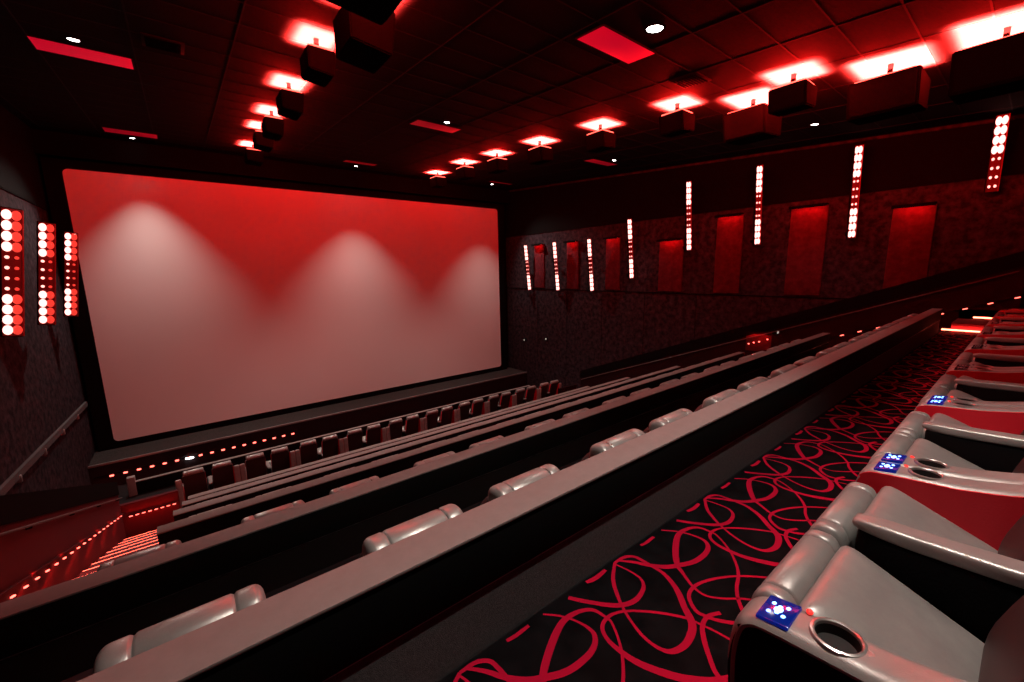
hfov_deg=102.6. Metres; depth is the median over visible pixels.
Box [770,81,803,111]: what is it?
grille
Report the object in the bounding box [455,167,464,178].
grille
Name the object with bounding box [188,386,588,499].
wall
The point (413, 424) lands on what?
recliner
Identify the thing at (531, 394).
recliner
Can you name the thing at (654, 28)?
recessed light
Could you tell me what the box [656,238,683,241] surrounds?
washer
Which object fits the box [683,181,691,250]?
wall light
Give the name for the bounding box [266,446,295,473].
recliner
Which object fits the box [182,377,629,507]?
wall
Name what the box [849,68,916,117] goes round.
grille
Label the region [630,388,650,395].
recliner
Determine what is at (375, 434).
recliner
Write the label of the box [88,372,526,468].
trim
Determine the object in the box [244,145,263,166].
ceiling speaker
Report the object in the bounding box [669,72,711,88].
ceiling vent
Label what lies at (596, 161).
ceiling panel
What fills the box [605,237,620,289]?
acoustic panel
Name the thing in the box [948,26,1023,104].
ceiling speaker
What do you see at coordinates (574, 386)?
wall
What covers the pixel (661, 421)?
recliner
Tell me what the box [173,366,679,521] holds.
wall
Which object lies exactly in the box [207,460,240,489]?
recliner
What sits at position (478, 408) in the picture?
recliner
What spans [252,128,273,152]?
ceiling speaker
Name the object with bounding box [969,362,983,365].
seat cushion
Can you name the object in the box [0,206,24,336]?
wall light
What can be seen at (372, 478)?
recliner
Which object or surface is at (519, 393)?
recliner
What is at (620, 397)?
recliner
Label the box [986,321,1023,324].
recliner
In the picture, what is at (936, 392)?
recliner
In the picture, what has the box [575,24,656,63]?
ceiling panel
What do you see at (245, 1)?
grid
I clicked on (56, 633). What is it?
wall
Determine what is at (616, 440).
recliner
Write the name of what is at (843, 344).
recliner
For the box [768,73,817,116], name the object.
ceiling speaker
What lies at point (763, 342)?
board
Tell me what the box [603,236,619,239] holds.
washer
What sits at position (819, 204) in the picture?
washer
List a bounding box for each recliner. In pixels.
[93,584,265,673]
[97,540,181,570]
[175,467,207,507]
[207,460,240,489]
[239,452,266,480]
[241,500,304,523]
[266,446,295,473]
[295,439,317,465]
[317,434,343,459]
[329,476,378,494]
[343,428,362,452]
[358,504,462,558]
[362,424,386,447]
[386,418,402,440]
[402,414,423,436]
[413,451,454,466]
[423,409,437,430]
[437,406,456,426]
[457,401,469,421]
[469,398,486,417]
[469,436,503,448]
[481,464,559,504]
[487,394,498,412]
[497,391,513,410]
[514,388,524,405]
[523,385,538,403]
[524,419,554,430]
[538,382,548,398]
[546,380,560,396]
[563,408,588,417]
[581,429,644,460]
[602,396,624,404]
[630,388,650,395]
[643,408,692,432]
[659,379,678,385]
[681,373,697,378]
[694,389,738,411]
[727,529,1023,681]
[736,377,768,391]
[767,364,797,378]
[793,356,816,366]
[809,461,1023,643]
[814,348,837,357]
[832,342,851,348]
[848,335,865,342]
[861,331,876,336]
[867,431,1023,484]
[873,326,887,331]
[883,323,894,326]
[892,319,903,323]
[893,400,1023,472]
[919,386,1023,406]
[933,367,1023,401]
[946,359,1023,371]
[956,346,1023,366]
[964,342,1023,350]
[971,332,1023,345]
[976,330,1023,336]
[981,322,1023,331]
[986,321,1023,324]
[989,315,1023,321]
[993,314,1023,316]
[995,309,1023,314]
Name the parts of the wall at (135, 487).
post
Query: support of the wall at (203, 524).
on the floor at (334, 423)
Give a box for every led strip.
[0,513,123,598]
[94,431,296,478]
[126,501,177,516]
[744,295,1021,355]
[941,328,979,332]
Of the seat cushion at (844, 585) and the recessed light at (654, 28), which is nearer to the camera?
the seat cushion at (844, 585)
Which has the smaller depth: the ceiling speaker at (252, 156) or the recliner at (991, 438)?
the recliner at (991, 438)
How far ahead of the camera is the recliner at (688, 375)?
7.67 m
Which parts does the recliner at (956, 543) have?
control panel, arm, panel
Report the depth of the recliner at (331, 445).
14.49 m
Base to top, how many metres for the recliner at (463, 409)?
1.225 m
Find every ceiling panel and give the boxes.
[24,34,134,69]
[101,126,157,138]
[342,160,377,165]
[409,119,461,132]
[488,181,510,184]
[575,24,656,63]
[583,158,617,165]
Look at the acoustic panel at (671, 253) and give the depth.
17.49 m
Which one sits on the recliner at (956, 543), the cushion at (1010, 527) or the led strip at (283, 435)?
the cushion at (1010, 527)
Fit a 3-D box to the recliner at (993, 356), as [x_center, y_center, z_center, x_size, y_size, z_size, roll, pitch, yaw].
[5.531,0.118,4.378,0.832,1.310,1.034,-9,12,-37]
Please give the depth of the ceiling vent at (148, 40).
7.36 m
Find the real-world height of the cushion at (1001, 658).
0.810 m
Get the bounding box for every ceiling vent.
[140,32,183,54]
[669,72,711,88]
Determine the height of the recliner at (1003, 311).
1.310 m
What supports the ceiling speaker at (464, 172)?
attached to the ceiling
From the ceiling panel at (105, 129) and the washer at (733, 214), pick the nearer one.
the ceiling panel at (105, 129)
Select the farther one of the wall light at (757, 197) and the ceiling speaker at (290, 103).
the wall light at (757, 197)
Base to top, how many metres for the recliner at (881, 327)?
1.310 m
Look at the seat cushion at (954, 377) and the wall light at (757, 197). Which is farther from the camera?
the wall light at (757, 197)
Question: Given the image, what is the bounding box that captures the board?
[745,334,771,351]
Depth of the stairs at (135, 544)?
8.12 m
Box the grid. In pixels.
[0,0,1023,189]
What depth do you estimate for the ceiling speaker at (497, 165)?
15.34 m
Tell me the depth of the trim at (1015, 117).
13.26 m
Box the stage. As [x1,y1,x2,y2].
[88,367,537,507]
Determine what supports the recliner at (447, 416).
on the floor at (334, 423)
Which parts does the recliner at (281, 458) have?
arm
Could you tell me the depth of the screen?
17.96 m
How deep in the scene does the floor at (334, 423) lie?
18.04 m
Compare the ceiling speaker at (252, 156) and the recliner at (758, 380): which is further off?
the ceiling speaker at (252, 156)
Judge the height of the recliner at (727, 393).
1.310 m
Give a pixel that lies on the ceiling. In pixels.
(783, 20)
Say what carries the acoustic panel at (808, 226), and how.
attached to the wall at (584, 329)
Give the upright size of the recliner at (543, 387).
1.225 m
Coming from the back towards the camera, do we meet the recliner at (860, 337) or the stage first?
the stage
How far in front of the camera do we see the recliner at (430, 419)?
16.82 m
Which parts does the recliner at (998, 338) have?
panel, arm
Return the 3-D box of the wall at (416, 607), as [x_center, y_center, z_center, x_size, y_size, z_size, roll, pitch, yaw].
[3.303,0.545,4.528,17.352,0.572,0.178,-9,12,-37]
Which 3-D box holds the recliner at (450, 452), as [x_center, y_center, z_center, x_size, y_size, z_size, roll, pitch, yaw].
[-1.140,1.896,4.865,0.708,1.349,1.034,-9,12,-37]
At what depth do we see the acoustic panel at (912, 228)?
11.70 m
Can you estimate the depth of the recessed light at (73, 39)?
7.30 m
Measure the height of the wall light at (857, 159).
2.680 m
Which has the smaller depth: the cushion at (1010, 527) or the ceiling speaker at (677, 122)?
the cushion at (1010, 527)
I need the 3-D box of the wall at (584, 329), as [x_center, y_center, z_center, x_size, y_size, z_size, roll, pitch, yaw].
[7.095,-1.236,17.711,0.235,14.200,23.800,-9,12,-37]
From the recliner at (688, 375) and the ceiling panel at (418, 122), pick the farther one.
the ceiling panel at (418, 122)
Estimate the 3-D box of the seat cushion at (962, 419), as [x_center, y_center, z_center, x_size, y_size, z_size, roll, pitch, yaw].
[2.988,0.725,2.663,0.518,0.346,0.450,-9,12,-37]
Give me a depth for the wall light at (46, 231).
10.62 m
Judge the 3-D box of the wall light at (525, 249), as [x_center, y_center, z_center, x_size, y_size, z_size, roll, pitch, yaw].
[0.817,-4.355,24.425,0.515,2.695,0.523,-7,11,-30]
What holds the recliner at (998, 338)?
on the carpet
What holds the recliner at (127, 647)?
on the floor at (334, 423)
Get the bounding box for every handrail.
[0,401,87,495]
[0,497,121,535]
[581,271,1018,379]
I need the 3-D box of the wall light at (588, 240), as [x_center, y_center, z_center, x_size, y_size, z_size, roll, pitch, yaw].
[3.835,-3.809,20.663,0.510,2.645,0.550,-6,11,-25]
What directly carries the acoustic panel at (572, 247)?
attached to the wall at (584, 329)
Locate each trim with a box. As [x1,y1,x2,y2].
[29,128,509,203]
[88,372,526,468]
[509,114,1023,191]
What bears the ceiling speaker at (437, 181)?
attached to the ceiling
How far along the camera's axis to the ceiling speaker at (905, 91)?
7.38 m
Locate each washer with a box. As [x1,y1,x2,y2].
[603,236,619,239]
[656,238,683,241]
[714,213,743,217]
[789,203,828,209]
[891,201,937,208]
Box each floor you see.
[191,332,938,681]
[938,327,976,334]
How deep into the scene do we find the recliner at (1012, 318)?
7.28 m
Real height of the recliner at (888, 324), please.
1.310 m
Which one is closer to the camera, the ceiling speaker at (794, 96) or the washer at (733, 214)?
the ceiling speaker at (794, 96)
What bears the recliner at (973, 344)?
on the carpet
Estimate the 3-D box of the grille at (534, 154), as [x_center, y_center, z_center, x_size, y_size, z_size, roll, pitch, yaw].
[0.726,-6.103,13.487,0.079,0.361,0.600,-9,12,-37]
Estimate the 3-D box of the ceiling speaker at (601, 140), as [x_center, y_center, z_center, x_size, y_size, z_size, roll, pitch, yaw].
[2.499,-5.779,11.666,0.593,0.678,0.660,-9,12,-37]
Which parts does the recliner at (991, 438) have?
control panel, panel, arm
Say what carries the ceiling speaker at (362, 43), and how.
attached to the ceiling
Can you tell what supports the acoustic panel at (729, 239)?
attached to the wall at (584, 329)
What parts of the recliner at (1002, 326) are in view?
panel, arm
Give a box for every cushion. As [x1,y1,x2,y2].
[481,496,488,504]
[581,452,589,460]
[799,546,983,681]
[855,486,997,553]
[905,438,983,469]
[922,413,969,438]
[947,390,982,400]
[953,376,973,389]
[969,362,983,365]
[978,595,1023,681]
[998,515,1023,560]
[1012,458,1023,472]
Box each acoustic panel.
[534,244,544,287]
[567,240,578,288]
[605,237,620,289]
[658,239,683,291]
[713,213,744,292]
[784,204,829,295]
[883,203,937,288]
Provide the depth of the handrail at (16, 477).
10.08 m
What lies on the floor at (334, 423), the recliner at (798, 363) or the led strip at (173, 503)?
the recliner at (798, 363)
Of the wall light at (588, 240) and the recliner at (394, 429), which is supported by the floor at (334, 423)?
the recliner at (394, 429)
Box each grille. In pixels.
[429,177,436,186]
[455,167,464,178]
[486,159,496,171]
[527,147,540,162]
[585,131,602,149]
[660,111,680,133]
[724,105,762,139]
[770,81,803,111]
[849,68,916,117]
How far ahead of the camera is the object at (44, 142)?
16.57 m
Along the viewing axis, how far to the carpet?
2.28 m
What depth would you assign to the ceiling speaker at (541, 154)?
13.44 m
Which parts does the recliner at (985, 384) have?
control panel, panel, arm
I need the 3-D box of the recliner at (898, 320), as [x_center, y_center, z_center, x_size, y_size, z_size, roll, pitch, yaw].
[7.778,0.169,8.949,0.708,1.310,1.034,-9,12,-37]
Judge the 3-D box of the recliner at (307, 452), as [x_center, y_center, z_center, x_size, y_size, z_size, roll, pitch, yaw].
[-7.232,3.963,14.306,0.708,1.225,1.034,-9,12,-37]
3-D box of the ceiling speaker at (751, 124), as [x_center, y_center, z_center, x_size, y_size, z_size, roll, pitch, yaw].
[5.553,-5.110,9.503,1.009,0.878,0.900,-9,12,-37]
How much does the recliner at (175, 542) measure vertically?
1.349 m
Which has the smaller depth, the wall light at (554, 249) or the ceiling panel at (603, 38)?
the ceiling panel at (603, 38)
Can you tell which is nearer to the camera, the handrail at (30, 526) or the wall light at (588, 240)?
the handrail at (30, 526)
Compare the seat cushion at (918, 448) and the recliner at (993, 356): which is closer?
the seat cushion at (918, 448)
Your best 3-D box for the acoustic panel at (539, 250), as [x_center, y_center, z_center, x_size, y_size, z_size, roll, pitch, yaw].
[1.604,-4.379,23.990,0.069,2.500,0.840,-9,12,-37]
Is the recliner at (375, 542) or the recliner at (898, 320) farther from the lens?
the recliner at (898, 320)
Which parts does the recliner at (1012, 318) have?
panel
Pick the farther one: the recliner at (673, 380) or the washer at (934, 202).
the washer at (934, 202)
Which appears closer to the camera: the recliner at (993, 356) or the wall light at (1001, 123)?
the recliner at (993, 356)
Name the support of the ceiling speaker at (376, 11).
attached to the ceiling
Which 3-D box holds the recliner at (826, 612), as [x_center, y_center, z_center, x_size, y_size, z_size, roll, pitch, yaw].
[1.258,0.767,1.069,0.708,1.310,1.034,-9,12,-37]
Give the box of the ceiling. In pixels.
[0,0,1023,190]
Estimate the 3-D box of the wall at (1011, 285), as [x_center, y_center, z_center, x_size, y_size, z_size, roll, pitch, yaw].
[7.779,1.627,15.543,0.180,9.259,13.700,-9,12,-37]
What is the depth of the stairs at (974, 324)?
9.68 m
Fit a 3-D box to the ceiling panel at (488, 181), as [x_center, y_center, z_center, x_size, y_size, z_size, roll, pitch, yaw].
[-0.606,-8.637,22.407,1.474,0.043,0.325,-9,12,-37]
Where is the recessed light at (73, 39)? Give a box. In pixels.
[65,36,81,42]
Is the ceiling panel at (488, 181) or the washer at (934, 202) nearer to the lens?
the washer at (934, 202)
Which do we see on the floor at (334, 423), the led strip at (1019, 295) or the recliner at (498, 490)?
the recliner at (498, 490)
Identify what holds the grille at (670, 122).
attached to the ceiling speaker at (677, 122)
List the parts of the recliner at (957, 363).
control panel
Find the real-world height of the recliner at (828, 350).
1.310 m
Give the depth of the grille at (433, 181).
19.72 m
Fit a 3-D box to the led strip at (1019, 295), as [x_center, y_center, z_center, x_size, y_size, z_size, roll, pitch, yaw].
[7.695,0.750,15.339,0.050,5.368,13.700,-9,12,-37]
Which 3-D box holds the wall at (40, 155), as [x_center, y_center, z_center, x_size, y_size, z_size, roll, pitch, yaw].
[-8.171,-1.485,20.956,20.200,14.200,0.200,-9,12,-37]
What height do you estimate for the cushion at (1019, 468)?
0.810 m
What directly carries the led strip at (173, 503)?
attached to the wall at (135, 525)
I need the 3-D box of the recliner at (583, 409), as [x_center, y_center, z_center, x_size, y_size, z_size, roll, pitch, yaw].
[0.691,1.617,6.283,0.832,1.349,1.034,-9,12,-37]
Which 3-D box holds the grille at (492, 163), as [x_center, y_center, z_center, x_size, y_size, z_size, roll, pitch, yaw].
[-0.755,-6.572,15.390,0.079,0.361,0.600,-9,12,-37]
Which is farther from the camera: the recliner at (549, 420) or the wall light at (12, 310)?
the wall light at (12, 310)
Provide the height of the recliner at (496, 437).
1.349 m
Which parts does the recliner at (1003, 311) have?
panel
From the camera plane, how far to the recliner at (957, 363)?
4.04 m
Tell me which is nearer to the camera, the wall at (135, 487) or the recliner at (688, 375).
the recliner at (688, 375)
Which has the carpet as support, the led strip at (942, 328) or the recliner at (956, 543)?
the recliner at (956, 543)
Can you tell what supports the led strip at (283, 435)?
attached to the stage
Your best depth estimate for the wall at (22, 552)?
6.14 m
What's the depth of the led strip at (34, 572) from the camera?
5.77 m
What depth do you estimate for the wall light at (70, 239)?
12.91 m
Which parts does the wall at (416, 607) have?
carpeted panel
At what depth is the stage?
16.29 m
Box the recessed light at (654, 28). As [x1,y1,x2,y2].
[644,23,665,33]
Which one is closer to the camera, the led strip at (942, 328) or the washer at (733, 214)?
the led strip at (942, 328)
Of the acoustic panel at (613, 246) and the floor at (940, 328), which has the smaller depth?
the floor at (940, 328)
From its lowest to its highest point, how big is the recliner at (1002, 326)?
1.310 m
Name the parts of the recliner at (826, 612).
control panel, panel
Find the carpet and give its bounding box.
[439,332,976,681]
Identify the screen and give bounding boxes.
[40,157,506,451]
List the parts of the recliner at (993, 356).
panel, arm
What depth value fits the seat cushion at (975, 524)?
1.80 m
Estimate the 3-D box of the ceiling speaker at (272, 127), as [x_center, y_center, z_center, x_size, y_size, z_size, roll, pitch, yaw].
[-6.502,-5.890,11.168,0.475,0.668,0.650,-9,12,-37]
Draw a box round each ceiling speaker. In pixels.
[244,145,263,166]
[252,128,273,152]
[261,111,283,140]
[276,83,303,120]
[300,38,335,86]
[326,0,402,24]
[333,8,395,73]
[429,173,446,187]
[455,162,474,179]
[486,153,508,173]
[527,141,552,164]
[585,124,615,152]
[659,103,694,136]
[723,99,781,145]
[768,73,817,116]
[846,63,930,124]
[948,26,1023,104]
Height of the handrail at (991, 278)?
5.295 m
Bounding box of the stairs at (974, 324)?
[950,308,1023,334]
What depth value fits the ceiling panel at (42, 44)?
7.83 m
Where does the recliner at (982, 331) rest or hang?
on the carpet
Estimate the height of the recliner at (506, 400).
1.225 m
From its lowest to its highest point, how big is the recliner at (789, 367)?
1.310 m
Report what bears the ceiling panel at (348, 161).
attached to the ceiling
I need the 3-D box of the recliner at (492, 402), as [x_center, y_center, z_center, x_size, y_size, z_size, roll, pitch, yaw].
[-1.128,3.035,19.032,0.708,1.225,1.034,-9,12,-37]
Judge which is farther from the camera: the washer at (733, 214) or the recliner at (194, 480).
the washer at (733, 214)
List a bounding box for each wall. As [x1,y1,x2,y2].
[0,105,96,494]
[0,333,829,681]
[0,482,125,602]
[39,154,507,448]
[77,308,941,681]
[120,489,180,538]
[126,385,530,496]
[156,352,743,544]
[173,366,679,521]
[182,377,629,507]
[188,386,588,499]
[504,114,1023,388]
[558,384,576,393]
[580,251,1023,387]
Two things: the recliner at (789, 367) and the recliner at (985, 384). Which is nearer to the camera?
the recliner at (985, 384)
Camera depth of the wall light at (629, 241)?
18.56 m
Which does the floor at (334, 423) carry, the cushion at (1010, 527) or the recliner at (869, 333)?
the recliner at (869, 333)
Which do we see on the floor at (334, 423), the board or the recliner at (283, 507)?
the recliner at (283, 507)
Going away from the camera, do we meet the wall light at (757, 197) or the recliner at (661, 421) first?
the recliner at (661, 421)
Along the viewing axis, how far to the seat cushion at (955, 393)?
3.31 m
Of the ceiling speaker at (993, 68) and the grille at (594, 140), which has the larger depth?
the grille at (594, 140)
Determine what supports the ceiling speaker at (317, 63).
attached to the ceiling
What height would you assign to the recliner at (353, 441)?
1.225 m
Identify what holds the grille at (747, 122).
attached to the ceiling speaker at (751, 124)
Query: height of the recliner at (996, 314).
1.310 m
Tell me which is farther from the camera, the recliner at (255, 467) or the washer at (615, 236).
the washer at (615, 236)
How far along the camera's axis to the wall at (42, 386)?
11.50 m
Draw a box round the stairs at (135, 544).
[61,530,158,681]
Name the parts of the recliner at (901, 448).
control panel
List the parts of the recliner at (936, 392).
control panel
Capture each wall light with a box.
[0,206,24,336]
[37,221,55,324]
[63,231,78,316]
[523,244,530,290]
[552,241,559,290]
[586,238,593,291]
[625,218,633,278]
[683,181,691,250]
[750,164,762,245]
[845,144,863,238]
[984,112,1010,192]

